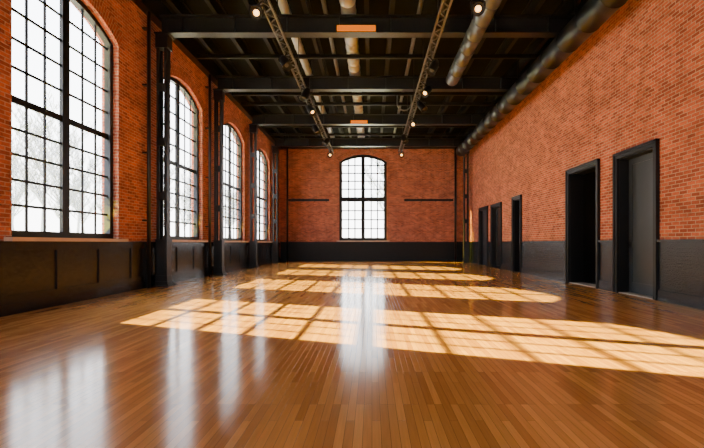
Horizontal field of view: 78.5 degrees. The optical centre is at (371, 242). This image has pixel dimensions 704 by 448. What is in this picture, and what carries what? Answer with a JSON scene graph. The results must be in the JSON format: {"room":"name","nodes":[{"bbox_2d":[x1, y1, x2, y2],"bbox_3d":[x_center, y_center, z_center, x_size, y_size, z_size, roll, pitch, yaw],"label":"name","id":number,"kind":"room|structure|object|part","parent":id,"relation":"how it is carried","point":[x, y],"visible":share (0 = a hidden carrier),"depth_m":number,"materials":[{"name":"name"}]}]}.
{"room":"empty industrial loft","nodes":[
{"label":"empty industrial loft","id":0,"kind":"room"},
{"bbox_2d":[0,0,278,241],"bbox_3d":[-6.290,-2.720,10.600,0.400,8.080,36.000,0,0,0],"label":"wall","id":1,"kind":"structure","parent":0,"point":[130,57],"depth_m":11.07,"materials":[{"name":"red brick"}]},
{"bbox_2d":[4,0,128,241],"bbox_3d":[-6.150,-2.795,8.800,0.420,5.530,3.448,0,0,0],"label":"window","id":2,"kind":"structure","parent":1,"relation":"in","point":[64,234],"depth_m":8.86,"materials":[{"name":"clear glass"},{"name":"black steel"},{"name":"brick"}]},
{"bbox_3d":[-6.075,-0.065,8.800,0.270,0.070,3.380,0,0,0],"label":"sill","id":3,"kind":"part","parent":2,"relation":"part of","materials":[{"name":"stone"}]},
{"bbox_2d":[0,241,279,305],"bbox_3d":[-6.048,0.585,10.600,0.085,1.230,35.200,0,0,0],"label":"wainscot","id":4,"kind":"structure","parent":1,"relation":"attached to","point":[29,270],"depth_m":9.06,"materials":[{"name":"black paint"}]},
{"bbox_2d":[0,259,279,316],"bbox_3d":[-6.050,1.110,10.600,0.080,0.180,35.200,0,0,0],"label":"baseboard","id":5,"kind":"structure","parent":1,"relation":"attached to","point":[16,308],"depth_m":8.99,"materials":[{"name":"black paint"}]},
{"bbox_2d":[142,11,150,287],"bbox_3d":[-5.991,-2.485,11.450,0.198,7.370,0.120,0,0,0],"label":"pipe","id":6,"kind":"object","parent":1,"relation":"attached to","point":[148,28],"visible":0.98,"depth_m":11.40,"materials":[{"name":"black metal"}]},
{"bbox_2d":[132,0,172,29],"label":"wall plate","id":7,"kind":"object","parent":1,"relation":"attached to","point":[156,7],"depth_m":11.71,"materials":[{"name":"black metal"}]},
{"bbox_2d":[163,63,207,241],"bbox_3d":[-6.150,-2.795,13.900,0.420,5.530,3.448,0,0,0],"label":"window","id":8,"kind":"structure","parent":1,"relation":"in","point":[176,71],"depth_m":14.41,"materials":[{"name":"clear glass"},{"name":"black steel"},{"name":"brick"}]},
{"bbox_3d":[-6.075,-0.065,13.900,0.270,0.070,3.380,0,0,0],"label":"sill","id":9,"kind":"part","parent":8,"relation":"part of","materials":[{"name":"stone"}]},
{"bbox_2d":[172,38,226,86],"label":"wall plate","id":10,"kind":"object","parent":1,"relation":"attached to","point":[190,48],"depth_m":14.65,"materials":[{"name":"black metal"}]},
{"bbox_2d":[205,75,210,275],"bbox_3d":[-5.991,-2.485,15.750,0.198,7.370,0.120,0,0,0],"label":"pipe","id":11,"kind":"object","parent":1,"relation":"attached to","point":[208,87],"visible":1,"depth_m":15.71,"materials":[{"name":"black metal"}]},
{"bbox_2d":[224,114,248,241],"bbox_3d":[-6.150,-2.795,19.000,0.420,5.530,3.448,0,0,0],"label":"window","id":12,"kind":"structure","parent":1,"relation":"in","point":[228,118],"depth_m":19.50,"materials":[{"name":"clear glass"},{"name":"black steel"},{"name":"brick"}]},
{"bbox_3d":[-6.290,-2.660,19.000,0.140,5.116,3.056,0,0,0],"label":"frame","id":13,"kind":"part","parent":12,"relation":"part of","materials":[{"name":"black metal"}]},
{"bbox_2d":[225,92,259,120],"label":"wall plate","id":14,"kind":"object","parent":1,"relation":"attached to","point":[248,111],"depth_m":19.66,"materials":[{"name":"black metal"}]},
{"bbox_2d":[257,142,272,241],"bbox_3d":[-6.150,-2.795,24.050,0.420,5.530,3.448,0,0,0],"label":"window","id":15,"kind":"structure","parent":1,"relation":"in","point":[260,145],"depth_m":24.12,"materials":[{"name":"clear glass"},{"name":"black steel"},{"name":"brick"}]},
{"bbox_3d":[-6.290,-2.660,24.050,0.140,5.116,3.056,0,0,0],"label":"frame","id":16,"kind":"part","parent":15,"relation":"part of","materials":[{"name":"black metal"}]},
{"bbox_2d":[258,126,279,144],"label":"wall plate","id":17,"kind":"object","parent":1,"relation":"attached to","point":[266,131],"depth_m":24.83,"materials":[{"name":"black metal"}]},
{"bbox_2d":[0,261,703,447],"bbox_3d":[-0.045,1.260,10.600,12.090,0.120,35.200,0,0,0],"label":"floor","id":18,"kind":"structure","parent":0,"point":[284,354],"depth_m":4.28,"materials":[{"name":"brown wood"}]},
{"bbox_2d":[153,32,175,286],"bbox_3d":[-5.785,-2.300,12.000,0.410,7.000,0.440,0,0,0],"label":"steel column","id":19,"kind":"structure","parent":18,"relation":"on","point":[163,40],"depth_m":11.89,"materials":[{"name":"black metal"}]},
{"bbox_3d":[-5.820,-4.300,11.877,0.270,0.240,0.015,0,0,0],"label":"batten plate","id":20,"kind":"part","parent":19,"relation":"part of","materials":[{"name":"black metal"}]},
{"bbox_3d":[-5.820,-2.800,11.877,0.270,0.240,0.015,0,0,0],"label":"batten plate","id":21,"kind":"part","parent":19,"relation":"part of","materials":[{"name":"black metal"}]},
{"bbox_3d":[-5.820,-1.300,11.877,0.270,0.240,0.015,0,0,0],"label":"batten plate","id":22,"kind":"part","parent":19,"relation":"part of","materials":[{"name":"black metal"}]},
{"bbox_3d":[-5.785,1.130,12.000,0.410,0.140,0.440,0,0,0],"label":"plate","id":23,"kind":"part","parent":19,"relation":"part of","materials":[{"name":"black metal"}]},
{"bbox_2d":[159,14,574,37],"bbox_3d":[-0.045,-6.050,12.000,11.640,0.500,0.300,0,0,0],"label":"roof beam","id":24,"kind":"structure","parent":19,"relation":"on","point":[177,25],"depth_m":11.99,"materials":[{"name":"black metal"}]},
{"bbox_2d":[166,0,289,137],"bbox_3d":[-5.300,-6.530,16.500,0.120,0.460,23.000,0,0,0],"label":"joist","id":25,"kind":"object","parent":24,"relation":"on","point":[179,6],"visible":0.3,"depth_m":14.77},
{"bbox_2d":[336,25,375,32],"bbox_3d":[-0.430,-5.880,11.800,1.100,0.180,0.120,0,0,0],"label":"ceiling light","id":26,"kind":"object","parent":24,"relation":"attached to","point":[339,28],"visible":1,"depth_m":11.74,"materials":[{"name":"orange metal"}]},
{"bbox_2d":[455,0,581,137],"bbox_3d":[5.400,-6.530,16.500,0.120,0.460,23.000,0,0,0],"label":"joist","id":27,"kind":"object","parent":24,"relation":"on","point":[567,6],"visible":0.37,"depth_m":14.74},
{"bbox_2d":[212,89,226,274],"bbox_3d":[-5.785,-2.300,16.350,0.410,7.000,0.440,0,0,0],"label":"steel column","id":28,"kind":"structure","parent":18,"relation":"on","point":[218,94],"depth_m":16.23,"materials":[{"name":"black metal"}]},
{"bbox_3d":[-5.820,-4.300,16.227,0.270,0.240,0.015,0,0,0],"label":"batten plate","id":29,"kind":"part","parent":28,"relation":"part of","materials":[{"name":"black metal"}]},
{"bbox_3d":[-5.820,-2.800,16.227,0.270,0.240,0.015,0,0,0],"label":"batten plate","id":30,"kind":"part","parent":28,"relation":"part of","materials":[{"name":"black metal"}]},
{"bbox_3d":[-5.820,-1.300,16.227,0.270,0.240,0.015,0,0,0],"label":"batten plate","id":31,"kind":"part","parent":28,"relation":"part of","materials":[{"name":"black metal"}]},
{"bbox_3d":[-5.785,1.130,16.350,0.410,0.140,0.440,0,0,0],"label":"plate","id":32,"kind":"part","parent":28,"relation":"part of","materials":[{"name":"black metal"}]},
{"bbox_2d":[216,76,519,91],"bbox_3d":[-0.045,-6.050,16.350,11.640,0.500,0.300,0,0,0],"label":"roof beam","id":33,"kind":"structure","parent":28,"relation":"on","point":[228,83],"depth_m":16.34,"materials":[{"name":"black metal"}]},
{"bbox_2d":[249,124,258,267],"bbox_3d":[-5.785,-2.300,21.100,0.410,7.000,0.440,0,0,0],"label":"steel column","id":34,"kind":"structure","parent":18,"relation":"on","point":[253,128],"depth_m":20.99,"materials":[{"name":"black metal"}]},
{"bbox_3d":[-5.820,-4.300,20.977,0.270,0.240,0.015,0,0,0],"label":"batten plate","id":35,"kind":"part","parent":34,"relation":"part of","materials":[{"name":"black metal"}]},
{"bbox_3d":[-5.820,-2.800,20.977,0.270,0.240,0.015,0,0,0],"label":"batten plate","id":36,"kind":"part","parent":34,"relation":"part of","materials":[{"name":"black metal"}]},
{"bbox_3d":[-5.820,-1.300,20.977,0.270,0.240,0.015,0,0,0],"label":"batten plate","id":37,"kind":"part","parent":34,"relation":"part of","materials":[{"name":"black metal"}]},
{"bbox_2d":[252,114,486,125],"bbox_3d":[-0.045,-6.050,21.100,11.640,0.500,0.300,0,0,0],"label":"roof beam","id":38,"kind":"structure","parent":34,"relation":"on","point":[260,119],"depth_m":21.09,"materials":[{"name":"black metal"}]},
{"bbox_2d":[350,120,367,123],"bbox_3d":[-0.625,-5.880,20.900,0.850,0.180,0.120,0,0,0],"label":"ceiling light","id":39,"kind":"object","parent":38,"relation":"attached to","point":[351,121],"visible":1,"depth_m":20.84,"materials":[{"name":"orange metal"}]},
{"bbox_2d":[351,120,366,122],"bbox_3d":[-0.625,-5.880,20.870,0.810,0.140,0.060,0,0,0],"label":"diffuser","id":40,"kind":"object","parent":39,"relation":"attached to","point":[352,121],"depth_m":20.84,"materials":[{"name":"orange"}]},
{"bbox_2d":[272,146,279,262],"bbox_3d":[-5.785,-2.300,25.900,0.410,7.000,0.440,0,0,0],"label":"steel column","id":41,"kind":"structure","parent":18,"relation":"on","point":[275,149],"depth_m":25.78,"materials":[{"name":"black metal"}]},
{"bbox_2d":[274,138,464,146],"bbox_3d":[-0.045,-6.050,25.900,11.640,0.500,0.300,0,0,0],"label":"roof beam","id":42,"kind":"structure","parent":41,"relation":"on","point":[281,142],"depth_m":25.89,"materials":[{"name":"black metal"}]},
{"bbox_2d":[462,152,470,262],"bbox_3d":[5.695,-2.300,25.900,0.410,7.000,0.440,0,0,0],"label":"steel column","id":43,"kind":"structure","parent":18,"relation":"on","point":[465,243],"depth_m":25.78,"materials":[{"name":"black metal"}]},
{"bbox_2d":[161,0,563,137],"bbox_3d":[-0.045,-6.855,10.600,12.890,0.190,36.000,0,0,0],"label":"ceiling","id":44,"kind":"structure","parent":0,"point":[397,67],"depth_m":15.10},
{"bbox_2d":[204,0,305,137],"bbox_3d":[-4.300,-6.530,16.500,0.120,0.460,23.000,0,0,0],"label":"joist","id":45,"kind":"object","parent":44,"relation":"attached to","point":[215,6],"visible":0.37,"depth_m":14.76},
{"bbox_2d":[243,0,320,137],"bbox_3d":[-3.300,-6.530,16.500,0.120,0.460,23.000,0,0,0],"label":"joist","id":46,"kind":"object","parent":44,"relation":"attached to","point":[271,44],"visible":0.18,"depth_m":14.65,"materials":[{"name":"black metal"}]},
{"bbox_2d":[258,0,333,151],"bbox_3d":[-2.219,-5.865,15.099,0.222,1.790,17.007,0,0,0],"label":"track","id":47,"kind":"object","parent":44,"relation":"hanging from","point":[279,25],"visible":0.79,"depth_m":11.16,"materials":[{"name":"grey metal"}]},
{"bbox_2d":[249,0,263,19],"bbox_3d":[-2.352,-4.742,8.791,0.312,0.483,0.459,0,0,0],"label":"spotlight","id":48,"kind":"object","parent":47,"relation":"hanging from","point":[255,11],"visible":1,"depth_m":8.68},
{"bbox_2d":[279,52,291,70],"bbox_3d":[-2.259,-4.724,11.179,0.410,0.506,0.263,0,0,40],"label":"spotlight","id":49,"kind":"object","parent":47,"relation":"hanging from","point":[284,61],"visible":1,"depth_m":11.14,"materials":[{"name":"black metal"}]},
{"bbox_3d":[-2.220,-5.893,13.000,0.220,1.735,0.040,0,0,0],"label":"hanger rod","id":50,"kind":"part","parent":47,"relation":"part of","materials":[{"name":"black metal"}]},
{"bbox_2d":[299,86,309,101],"bbox_3d":[-2.112,-4.728,13.579,0.368,0.511,0.262,0,0,-38],"label":"spotlight","id":51,"kind":"object","parent":47,"relation":"hanging from","point":[305,93],"visible":1,"depth_m":13.54,"materials":[{"name":"black metal"}]},
{"bbox_2d":[306,102,316,115],"bbox_3d":[-2.155,-4.727,15.189,0.429,0.502,0.261,0,0,39],"label":"spotlight","id":52,"kind":"object","parent":47,"relation":"hanging from","point":[309,108],"visible":1,"depth_m":15.14,"materials":[{"name":"black metal"}]},
{"bbox_2d":[312,123,320,134],"bbox_3d":[-2.296,-4.726,17.793,0.390,0.511,0.261,0,0,38],"label":"spotlight","id":53,"kind":"object","parent":47,"relation":"hanging from","point":[315,128],"visible":1,"depth_m":17.75,"materials":[{"name":"black metal"}]},
{"bbox_2d":[322,136,329,146],"bbox_3d":[-2.131,-4.729,19.985,0.265,0.507,0.429,0,0,35],"label":"spotlight","id":54,"kind":"object","parent":47,"relation":"hanging from","point":[326,141],"visible":1,"depth_m":19.94,"materials":[{"name":"black metal"}]},
{"bbox_2d":[276,0,334,137],"bbox_3d":[-2.400,-6.529,17.225,0.286,0.463,21.450,0,0,0],"label":"ceiling pipe","id":55,"kind":"object","parent":44,"relation":"hanging from","point":[283,5],"visible":0.38,"depth_m":14.32,"materials":[{"name":"metal"}]},
{"bbox_2d":[300,0,344,137],"bbox_3d":[-1.800,-6.530,16.500,0.120,0.460,23.000,0,0,0],"label":"joist","id":56,"kind":"object","parent":44,"relation":"attached to","point":[306,6],"visible":0.37,"depth_m":14.79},
{"bbox_2d":[321,0,351,137],"bbox_3d":[-1.280,-6.528,17.225,0.147,0.464,21.450,0,0,0],"label":"ceiling pipe","id":57,"kind":"object","parent":44,"relation":"hanging from","point":[324,6],"visible":0.35,"depth_m":14.24,"materials":[{"name":"grey metal"}]},
{"bbox_2d":[339,0,364,137],"bbox_3d":[-0.660,-6.536,17.225,0.435,0.448,21.450,0,0,0],"label":"air duct","id":58,"kind":"object","parent":44,"relation":"hanging from","point":[347,6],"visible":0.41,"depth_m":14.32,"materials":[{"name":"metal"}]},
{"bbox_2d":[364,0,370,137],"bbox_3d":[-0.150,-6.530,16.500,0.120,0.460,23.000,0,0,0],"label":"joist","id":59,"kind":"object","parent":44,"relation":"attached to","point":[366,2],"visible":0.37,"depth_m":14.29,"materials":[{"name":"brown wood"}]},
{"bbox_2d":[196,54,539,58],"bbox_3d":[-0.045,-6.240,14.400,11.640,0.120,0.100,0,0,0],"label":"brace","id":60,"kind":"object","parent":59,"relation":"attached to","point":[198,56],"visible":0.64,"depth_m":14.35,"materials":[{"name":"black metal"}]},
{"bbox_2d":[232,92,505,95],"bbox_3d":[-0.045,-6.240,18.000,11.640,0.120,0.100,0,0,0],"label":"brace","id":61,"kind":"object","parent":59,"relation":"attached to","point":[233,93],"visible":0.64,"depth_m":17.95,"materials":[{"name":"black metal"}]},
{"bbox_2d":[396,95,411,110],"bbox_3d":[1.349,-5.850,18.000,0.659,0.660,0.060,0,0,0],"label":"conduit","id":62,"kind":"object","parent":61,"relation":"hanging from","point":[396,95],"visible":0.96,"depth_m":17.98,"materials":[{"name":"grey metal"}]},
{"bbox_2d":[262,126,475,127],"bbox_3d":[-0.045,-6.240,23.000,11.640,0.120,0.100,0,0,0],"label":"brace","id":63,"kind":"object","parent":59,"relation":"attached to","point":[262,126],"visible":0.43,"depth_m":22.95,"materials":[{"name":"black metal"}]},
{"bbox_2d":[380,0,394,137],"bbox_3d":[0.550,-6.530,16.500,0.120,0.460,23.000,0,0,0],"label":"joist","id":64,"kind":"object","parent":44,"relation":"attached to","point":[392,2],"visible":0.37,"depth_m":14.62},
{"bbox_2d":[241,102,496,105],"bbox_3d":[-0.045,-6.240,19.300,11.640,0.120,0.100,0,0,0],"label":"brace","id":65,"kind":"object","parent":64,"relation":"attached to","point":[242,103],"visible":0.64,"depth_m":19.25,"materials":[{"name":"black metal"}]},
{"bbox_2d":[270,133,469,135],"bbox_3d":[-0.045,-6.240,24.750,11.640,0.120,0.100,0,0,0],"label":"brace","id":66,"kind":"object","parent":64,"relation":"attached to","point":[271,134],"visible":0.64,"depth_m":24.70,"materials":[{"name":"black metal"}]},
{"bbox_2d":[393,0,423,137],"bbox_3d":[1.300,-6.528,17.225,0.147,0.464,21.450,0,0,0],"label":"ceiling pipe","id":67,"kind":"object","parent":44,"relation":"hanging from","point":[420,5],"visible":0.35,"depth_m":14.26,"materials":[{"name":"grey metal"}]},
{"bbox_2d":[398,0,452,151],"bbox_3d":[1.551,-5.865,15.099,0.222,1.790,17.007,0,0,0],"label":"track","id":68,"kind":"object","parent":44,"relation":"hanging from","point":[444,18],"visible":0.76,"depth_m":11.44,"materials":[{"name":"grey metal"}]},
{"bbox_2d":[401,133,407,143],"bbox_3d":[1.461,-4.726,19.380,0.266,0.511,0.390,0,0,-37],"label":"spotlight","id":69,"kind":"object","parent":68,"relation":"hanging from","point":[403,136],"visible":1,"depth_m":19.34,"materials":[{"name":"black metal"}]},
{"bbox_2d":[409,116,417,127],"bbox_3d":[1.645,-4.735,16.889,0.283,0.493,0.455,0,0,26],"label":"spotlight","id":70,"kind":"object","parent":68,"relation":"hanging from","point":[414,122],"visible":1,"depth_m":16.82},
{"bbox_2d":[416,98,427,112],"bbox_3d":[1.716,-4.728,14.785,0.410,0.512,0.261,0,0,38],"label":"spotlight","id":71,"kind":"object","parent":68,"relation":"hanging from","point":[422,107],"visible":1,"depth_m":14.74,"materials":[{"name":"black metal"}]},
{"bbox_3d":[1.550,-5.893,13.000,0.220,1.735,0.040,0,0,0],"label":"hanger rod","id":72,"kind":"part","parent":68,"relation":"part of","materials":[{"name":"black metal"}]},
{"bbox_2d":[420,82,431,97],"bbox_3d":[1.692,-4.729,13.281,0.429,0.510,0.263,0,0,-40],"label":"spotlight","id":73,"kind":"object","parent":68,"relation":"hanging from","point":[425,92],"visible":1,"depth_m":13.24,"materials":[{"name":"black metal"}]},
{"bbox_2d":[426,57,438,75],"bbox_3d":[1.635,-4.726,11.481,0.390,0.511,0.261,0,0,-34],"label":"spotlight","id":74,"kind":"object","parent":68,"relation":"hanging from","point":[432,68],"visible":1,"depth_m":11.43,"materials":[{"name":"black metal"}]},
{"bbox_3d":[1.550,-5.893,10.100,0.220,1.735,0.040,0,0,0],"label":"hanger rod","id":75,"kind":"part","parent":68,"relation":"part of","materials":[{"name":"black metal"}]},
{"bbox_2d":[470,0,485,15],"bbox_3d":[1.959,-4.737,8.641,0.638,0.471,0.460,0,0,0],"label":"spotlight","id":76,"kind":"object","parent":68,"relation":"hanging from","point":[478,8],"visible":1,"depth_m":8.53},
{"bbox_2d":[405,0,449,132],"bbox_3d":[2.000,-6.530,16.500,0.120,0.460,23.000,0,0,0],"label":"joist","id":77,"kind":"object","parent":44,"relation":"attached to","point":[447,2],"visible":0.07,"depth_m":13.93,"materials":[{"name":"black metal"}]},
{"bbox_2d":[425,0,506,137],"bbox_3d":[3.450,-6.530,16.500,0.120,0.460,23.000,0,0,0],"label":"joist","id":78,"kind":"object","parent":44,"relation":"attached to","point":[442,109],"visible":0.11,"depth_m":15.62,"materials":[{"name":"brown wood"}]},
{"bbox_2d":[446,0,501,85],"bbox_3d":[2.720,-6.036,10.550,0.455,1.448,8.100,0,0,0],"label":"air duct","id":79,"kind":"object","parent":44,"relation":"hanging from","point":[478,26],"visible":0.95,"depth_m":11.49,"materials":[{"name":"grey metal"}]},
{"bbox_2d":[441,0,545,137],"bbox_3d":[4.450,-6.530,16.500,0.120,0.460,23.000,0,0,0],"label":"joist","id":80,"kind":"object","parent":44,"relation":"attached to","point":[533,6],"visible":0.37,"depth_m":14.76,"materials":[{"name":"brown wood"}]},
{"bbox_2d":[456,0,627,156],"bbox_3d":[5.300,-5.949,15.800,0.656,1.623,19.600,0,0,0],"label":"air duct","id":81,"kind":"object","parent":44,"relation":"hanging from","point":[594,13],"visible":1,"depth_m":12.43,"materials":[{"name":"metal"}]},
{"bbox_2d":[279,149,462,242],"bbox_3d":[-0.045,-2.720,28.400,12.090,8.080,0.400,0,0,0],"label":"wall","id":82,"kind":"structure","parent":0,"point":[421,173],"depth_m":28.20,"materials":[{"name":"red brick"}]},
{"bbox_2d":[286,148,288,260],"bbox_3d":[-5.520,-2.485,28.101,0.140,7.370,0.198,0,0,0],"label":"pipe","id":83,"kind":"object","parent":82,"relation":"attached to","point":[287,157],"visible":1,"depth_m":28.04,"materials":[{"name":"black metal"}]},
{"bbox_2d":[288,199,328,201],"bbox_3d":[-4.125,-2.800,28.120,2.650,0.180,0.160,0,0,0],"label":"wall rail","id":84,"kind":"object","parent":82,"relation":"attached to","point":[291,200],"visible":1,"depth_m":28.04,"materials":[{"name":"black metal"}]},
{"bbox_3d":[-4.125,-2.800,28.070,2.650,0.140,0.060,0,0,0],"label":"rail","id":85,"kind":"part","parent":84,"relation":"part of","materials":[{"name":"black metal"}]},
{"bbox_2d":[336,149,389,241],"bbox_3d":[-0.590,-3.130,28.260,3.522,6.080,0.420,0,0,0],"label":"window","id":86,"kind":"structure","parent":82,"relation":"in","point":[362,199],"depth_m":28.37,"materials":[{"name":"clear glass"},{"name":"black steel"},{"name":"brick"}]},
{"bbox_3d":[-0.590,-0.125,28.185,3.440,0.070,0.270,0,0,0],"label":"sill","id":87,"kind":"part","parent":86,"relation":"part of","materials":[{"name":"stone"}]},
{"bbox_2d":[282,147,456,148],"bbox_3d":[-0.045,-6.465,28.100,11.650,0.590,0.200,0,0,0],"label":"wall plate","id":88,"kind":"object","parent":82,"relation":"attached to","point":[282,147],"visible":0.21,"depth_m":28.00,"materials":[{"name":"black metal"}]},
{"bbox_2d":[280,242,462,257],"bbox_3d":[-0.035,0.565,28.160,11.930,1.270,0.080,0,0,0],"label":"wainscot","id":89,"kind":"structure","parent":82,"relation":"attached to","point":[295,249],"depth_m":28.16,"materials":[{"name":"black paint"}]},
{"bbox_2d":[280,258,462,260],"bbox_3d":[-0.035,1.100,28.145,11.930,0.200,0.030,0,0,0],"label":"baseboard","id":90,"kind":"structure","parent":82,"relation":"attached to","point":[281,259],"depth_m":28.13,"materials":[{"name":"black paint"}]},
{"bbox_2d":[404,199,452,201],"bbox_3d":[3.700,-2.800,28.120,3.200,0.180,0.160,0,0,0],"label":"wall rail","id":91,"kind":"object","parent":82,"relation":"attached to","point":[407,200],"visible":1,"depth_m":28.04,"materials":[{"name":"black metal"}]},
{"bbox_3d":[3.700,-2.800,28.070,3.200,0.140,0.060,0,0,0],"label":"rail","id":92,"kind":"part","parent":91,"relation":"part of","materials":[{"name":"black metal"}]},
{"bbox_2d":[454,148,456,260],"bbox_3d":[5.450,-2.485,28.096,0.140,7.370,0.208,0,0,0],"label":"pipe","id":93,"kind":"object","parent":82,"relation":"attached to","point":[455,154],"visible":0.96,"depth_m":28.02,"materials":[{"name":"black metal"}]},
{"bbox_2d":[465,0,703,241],"bbox_3d":[6.200,-2.720,10.600,0.400,8.080,36.000,0,0,0],"label":"wall","id":94,"kind":"structure","parent":0,"point":[638,78],"depth_m":10.86,"materials":[{"name":"red brick"}]},
{"bbox_2d":[478,206,487,265],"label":"door","id":95,"kind":"structure","parent":94,"relation":"in","point":[483,211],"depth_m":23.62,"materials":[{"name":"black metal"}]},
{"bbox_2d":[490,202,501,268],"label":"door","id":96,"kind":"structure","parent":94,"relation":"in","point":[495,209],"depth_m":21.17,"materials":[{"name":"black paint"}]},
{"bbox_2d":[511,194,521,272],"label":"door","id":97,"kind":"structure","parent":94,"relation":"in","point":[516,201],"depth_m":18.11,"materials":[{"name":"black"}]},
{"bbox_2d":[565,159,599,288],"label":"door","id":98,"kind":"structure","parent":94,"relation":"in","point":[582,182],"depth_m":13.04,"materials":[{"name":"black"}]},
{"bbox_2d":[469,239,703,296],"bbox_3d":[5.965,0.565,10.600,0.070,1.270,35.200,0,0,0],"label":"wainscot","id":99,"kind":"structure","parent":94,"relation":"attached to","point":[680,261],"depth_m":8.93,"materials":[{"name":"black paint"}]},
{"bbox_2d":[469,259,703,309],"bbox_3d":[5.970,1.090,10.600,0.060,0.220,35.200,0,0,0],"label":"baseboard","id":100,"kind":"structure","parent":94,"relation":"attached to","point":[691,301],"depth_m":8.88,"materials":[{"name":"black paint"}]},
{"bbox_2d":[612,138,659,300],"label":"door","id":101,"kind":"structure","parent":94,"relation":"in","point":[636,169],"depth_m":10.14,"materials":[{"name":"black"}]},
{"label":"outside","id":102,"kind":"structure","parent":0,"visible":0},
{"bbox_3d":[-15.000,1.625,40.000,150.000,0.150,200.000,0,0,0],"label":"ground","id":103,"kind":"structure","parent":102,"visible":0},
{"bbox_2d":[12,133,35,229],"bbox_3d":[-48.390,-6.963,56.902,6.438,17.066,5.885,0,0,-43],"label":"tree","id":104,"kind":"object","parent":103,"relation":"on","point":[19,195],"visible":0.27,"depth_m":57.44,"materials":[{"name":"grey plant"}]},
{"bbox_2d":[12,148,42,222],"bbox_3d":[-61.265,-7.642,73.636,6.489,18.396,8.632,0,0,-6],"label":"tree","id":105,"kind":"object","parent":103,"relation":"on","point":[14,214],"visible":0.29,"depth_m":74.28,"materials":[{"name":"grey plant"}]},
{"bbox_2d":[12,90,76,230],"bbox_3d":[-32.523,-6.336,41.455,7.119,15.795,4.956,0,0,21],"label":"tree","id":106,"kind":"object","parent":103,"relation":"on","point":[36,190],"visible":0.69,"depth_m":41.67,"materials":[{"name":"grey plant"}]},
{"bbox_2d":[46,172,74,217],"bbox_3d":[-59.214,-6.336,82.086,6.607,15.795,5.608,0,0,0],"label":"tree","id":107,"kind":"object","parent":103,"relation":"on","point":[52,183],"visible":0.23,"depth_m":81.68,"materials":[{"name":"grey plant"}]},
{"bbox_2d":[31,121,93,231],"bbox_3d":[-37.390,-6.963,51.902,6.438,17.066,5.885,0,0,-43],"label":"tree","id":108,"kind":"object","parent":103,"relation":"on","point":[74,142],"visible":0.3,"depth_m":51.76,"materials":[{"name":"grey plant"}]},
{"bbox_2d":[52,138,101,232],"bbox_3d":[-45.836,-7.642,68.135,8.632,18.396,6.489,0,0,-6],"label":"tree","id":109,"kind":"object","parent":103,"relation":"on","point":[77,158],"visible":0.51,"depth_m":67.60,"materials":[{"name":"grey plant"}]},
{"bbox_2d":[70,174,98,232],"bbox_3d":[-62.090,-6.963,91.910,7.376,17.066,7.123,0,0,0],"label":"tree","id":110,"kind":"object","parent":103,"relation":"on","point":[92,206],"visible":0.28,"depth_m":92.24,"materials":[{"name":"grey plant"}]},
{"bbox_2d":[89,168,101,211],"bbox_3d":[-46.686,-6.336,77.786,5.608,15.795,6.607,0,0,0],"label":"tree","id":111,"kind":"object","parent":103,"relation":"on","point":[99,189],"visible":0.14,"depth_m":75.80,"materials":[{"name":"grey plant"}]},
{"bbox_2d":[170,162,182,205],"bbox_3d":[-35.255,-6.336,72.477,4.956,15.795,7.119,0,0,21],"label":"tree","id":112,"kind":"object","parent":103,"relation":"on","point":[171,173],"visible":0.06,"depth_m":73.11,"materials":[{"name":"grey plant"}]},
{"bbox_2d":[170,188,188,235],"bbox_3d":[-46.786,-6.336,107.114,6.607,15.795,5.608,0,0,0],"label":"tree","id":113,"kind":"object","parent":103,"relation":"on","point":[182,217],"visible":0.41,"depth_m":106.37,"materials":[{"name":"grey plant"}]},
{"bbox_2d":[174,171,188,211],"bbox_3d":[-37.775,-7.642,91.448,6.630,18.396,8.659,0,0,0],"label":"tree","id":114,"kind":"object","parent":103,"relation":"on","point":[182,177],"visible":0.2,"depth_m":89.86,"materials":[{"name":"grey plant"}]},
{"bbox_2d":[224,186,235,237],"bbox_3d":[-33.786,-6.336,102.114,6.607,15.795,5.608,0,0,0],"label":"tree","id":115,"kind":"object","parent":103,"relation":"on","point":[224,186],"visible":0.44,"depth_m":101.47,"materials":[{"name":"grey plant"}]},
{"bbox_2d":[224,183,235,224],"bbox_3d":[-36.910,-6.963,111.490,7.376,17.066,7.123,0,0,0],"label":"tree","id":116,"kind":"object","parent":103,"relation":"on","point":[231,183],"visible":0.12,"depth_m":111.12,"materials":[{"name":"grey plant"}]},
{"bbox_2d":[257,188,262,221],"bbox_3d":[-33.248,-7.642,119.225,8.659,18.396,6.630,0,0,0],"label":"tree","id":117,"kind":"object","parent":103,"relation":"on","point":[257,188],"visible":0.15,"depth_m":119.09,"materials":[{"name":"grey plant"}]},
{"bbox_2d":[365,158,383,209],"bbox_3d":[2.023,-6.336,61.745,7.119,15.795,4.956,0,0,21],"label":"tree","id":118,"kind":"object","parent":103,"relation":"on","point":[382,163],"visible":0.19,"depth_m":61.24,"materials":[{"name":"grey plant"}]}
]}

